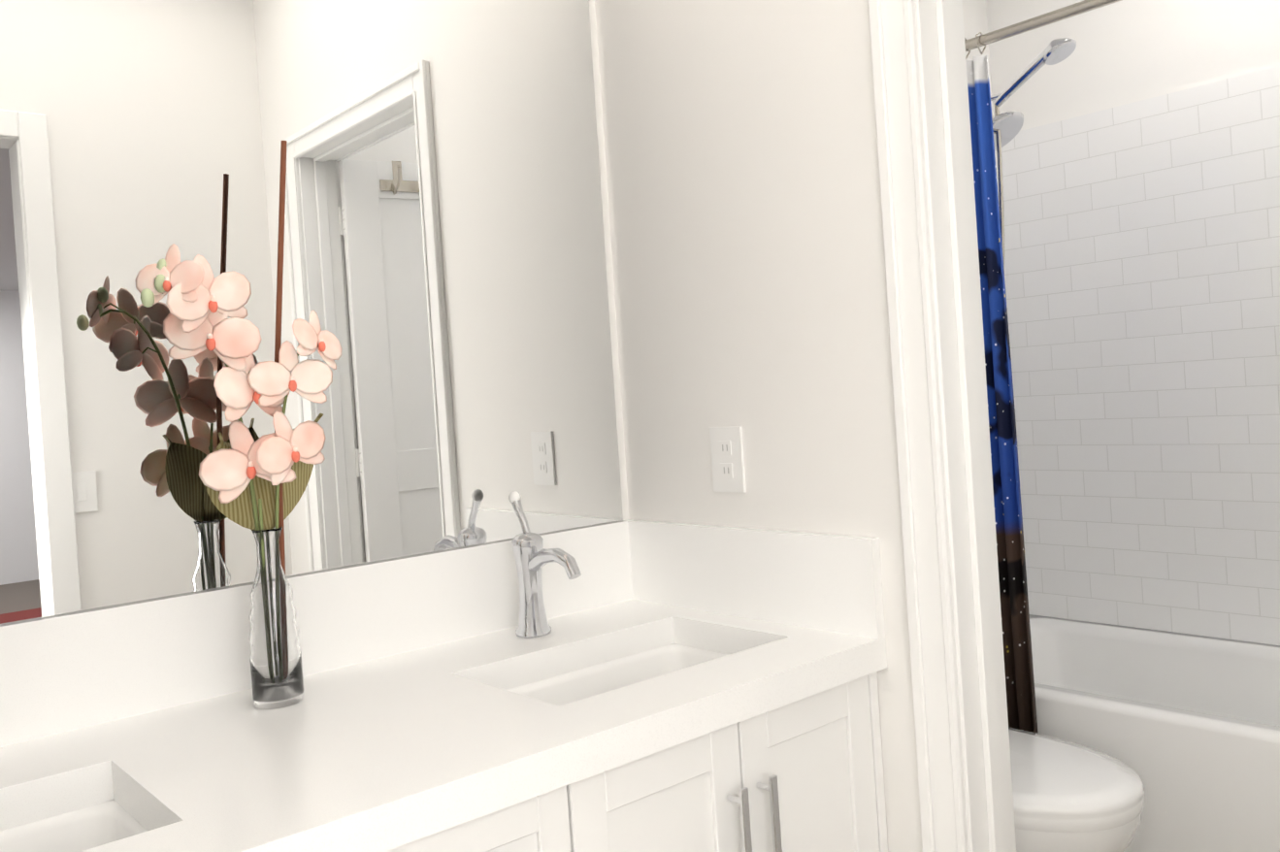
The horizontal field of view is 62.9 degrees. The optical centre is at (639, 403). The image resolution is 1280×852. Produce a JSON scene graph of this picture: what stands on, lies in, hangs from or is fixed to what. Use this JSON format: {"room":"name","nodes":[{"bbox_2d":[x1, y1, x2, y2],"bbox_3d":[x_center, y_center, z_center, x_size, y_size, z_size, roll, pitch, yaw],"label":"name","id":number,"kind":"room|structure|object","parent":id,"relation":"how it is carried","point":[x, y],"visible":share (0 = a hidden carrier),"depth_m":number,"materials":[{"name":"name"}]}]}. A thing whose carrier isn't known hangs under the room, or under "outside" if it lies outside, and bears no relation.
{"room":"bathroom","nodes":[
{"label":"bathroom","id":0,"kind":"room"},
{"bbox_2d":[0,0,628,624],"bbox_3d":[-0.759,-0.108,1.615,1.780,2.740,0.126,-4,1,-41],"label":"mirror","id":1,"kind":"object","parent":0,"point":[444,274],"depth_m":1.73,"materials":[{"name":"clear glass"}]},
{"bbox_2d":[594,0,922,851],"bbox_3d":[0.559,-0.195,1.534,0.120,2.740,2.110,-4,1,-41],"label":"wall","id":2,"kind":"structure","parent":0,"point":[744,212],"depth_m":1.84,"materials":[{"name":"white paint"}]},
{"bbox_2d":[709,426,746,492],"bbox_3d":[0.160,0.103,1.925,0.008,0.120,0.078,-4,1,-41],"label":"outlet","id":3,"kind":"object","parent":2,"relation":"attached to","point":[727,459],"visible":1,"depth_m":1.92,"materials":[{"name":"white plastic"}]},
{"bbox_2d":[868,0,1016,851],"bbox_3d":[0.761,0.111,1.320,0.153,2.106,0.927,-4,1,-41],"label":"door frame","id":4,"kind":"structure","parent":2,"relation":"attached to","point":[937,357],"depth_m":1.60,"materials":[{"name":"white paint"}]},
{"bbox_2d":[962,0,993,115],"bbox_3d":[0.578,-0.208,2.863,1.640,2.740,0.120,-4,1,-41],"label":"wall","id":5,"kind":"structure","parent":0,"point":[974,13],"depth_m":3.22,"materials":[{"name":"white paint"}]},
{"bbox_2d":[964,0,1121,51],"bbox_3d":[1.067,-0.866,2.146,0.056,0.056,1.649,-4,1,-41],"label":"curtain rod","id":6,"kind":"object","parent":5,"relation":"attached to","point":[1058,15],"depth_m":2.34,"materials":[{"name":"silver metal"}]},
{"bbox_2d":[964,32,1037,733],"bbox_3d":[0.739,0.018,2.586,0.063,1.772,0.427,-4,1,-41],"label":"shower curtain","id":7,"kind":"object","parent":6,"relation":"hanging from","point":[1017,640],"visible":0.06,"depth_m":2.45,"materials":[{"name":"fabric"}]},
{"bbox_2d":[985,0,1279,131],"bbox_3d":[1.839,-0.289,2.557,0.120,2.740,1.990,-4,1,-41],"label":"wall","id":8,"kind":"structure","parent":0,"point":[1126,51],"depth_m":2.95,"materials":[{"name":"white paint"}]},
{"bbox_2d":[994,65,1279,645],"bbox_3d":[1.422,-0.095,2.414,0.720,1.489,1.649,-4,1,-41],"label":"tiled wall","id":9,"kind":"structure","parent":8,"relation":"attached to","point":[1142,262],"depth_m":2.93,"materials":[{"name":"white tile"}]},
{"bbox_2d":[990,37,1076,268],"bbox_3d":[0.918,-0.608,2.740,0.144,0.626,0.518,-4,1,-41],"label":"shower head","id":10,"kind":"object","parent":9,"relation":"attached to","point":[1007,126],"visible":0.38,"depth_m":2.66},
{"bbox_3d":[0.599,1.206,1.501,3.540,0.060,2.110,-4,1,-41],"label":"floor","id":11,"kind":"structure","parent":0,"visible":0},
{"bbox_2d":[386,765,626,851],"bbox_3d":[-0.371,0.859,1.427,0.409,0.758,0.604,-4,1,-41],"label":"base cabinet","id":12,"kind":"object","parent":11,"relation":"on","point":[586,814],"depth_m":1.27,"materials":[{"name":"white paint"}]},
{"bbox_2d":[622,706,789,851],"bbox_3d":[-0.127,0.841,1.637,0.368,0.758,0.604,-4,1,-41],"label":"base cabinet","id":13,"kind":"object","parent":11,"relation":"on","point":[674,798],"depth_m":1.45,"materials":[{"name":"white paint"}]},
{"bbox_2d":[726,774,782,851],"bbox_3d":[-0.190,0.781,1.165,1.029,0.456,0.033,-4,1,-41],"label":"pulls","id":14,"kind":"object","parent":13,"relation":"attached to","point":[742,799],"visible":1,"depth_m":1.48,"materials":[{"name":"silver metal"}]},
{"bbox_2d":[782,672,887,851],"bbox_3d":[0.069,0.827,1.806,0.380,0.758,0.604,-4,1,-41],"label":"base cabinet","id":15,"kind":"object","parent":11,"relation":"on","point":[819,755],"depth_m":1.63,"materials":[{"name":"white paint"}]},
{"bbox_2d":[0,519,886,851],"bbox_3d":[-0.440,0.379,1.378,1.659,0.210,0.624,-4,1,-41],"label":"countertop","id":16,"kind":"structure","parent":15,"relation":"on","point":[410,717],"depth_m":1.50,"materials":[{"name":"stone"}]},
{"bbox_2d":[0,799,147,851],"bbox_3d":[-0.748,0.582,1.052,0.509,0.148,0.309,-4,1,-41],"label":"sink basin","id":17,"kind":"object","parent":16,"relation":"in","point":[92,826],"visible":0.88,"depth_m":1.27,"materials":[{"name":"white ceramic"}]},
{"bbox_2d":[135,140,342,709],"bbox_3d":[-0.558,0.024,1.495,0.280,0.830,0.129,-4,1,-41],"label":"flower arrangement","id":18,"kind":"object","parent":16,"relation":"on","point":[257,487],"visible":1,"depth_m":1.50,"materials":[{"name":"pink plant"}]},
{"bbox_2d":[508,491,581,638],"bbox_3d":[-0.165,0.283,1.831,0.064,0.256,0.187,-4,1,-41],"label":"faucet","id":19,"kind":"object","parent":16,"relation":"on","point":[533,556],"visible":1,"depth_m":1.85,"materials":[{"name":"silver metal"}]},
{"bbox_2d":[507,643,730,706],"bbox_3d":[-0.016,0.528,1.682,0.494,0.148,0.309,-4,1,-41],"label":"sink basin","id":20,"kind":"object","parent":16,"relation":"in","point":[586,682],"visible":0.06,"depth_m":1.84,"materials":[{"name":"white ceramic"}]},
{"bbox_2d":[1008,727,1145,851],"bbox_3d":[0.626,0.760,2.215,0.424,0.812,0.842,-4,1,-41],"label":"toilet","id":21,"kind":"object","parent":11,"relation":"on","point":[1069,797],"visible":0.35,"depth_m":1.90,"materials":[{"name":"white ceramic"}]},
{"bbox_2d":[1029,614,1279,851],"bbox_3d":[1.479,0.878,2.416,0.740,0.460,1.649,-4,1,-41],"label":"bathtub","id":22,"kind":"object","parent":11,"relation":"on","point":[1185,728],"visible":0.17,"depth_m":2.36,"materials":[{"name":"white ceramic"}]}
]}

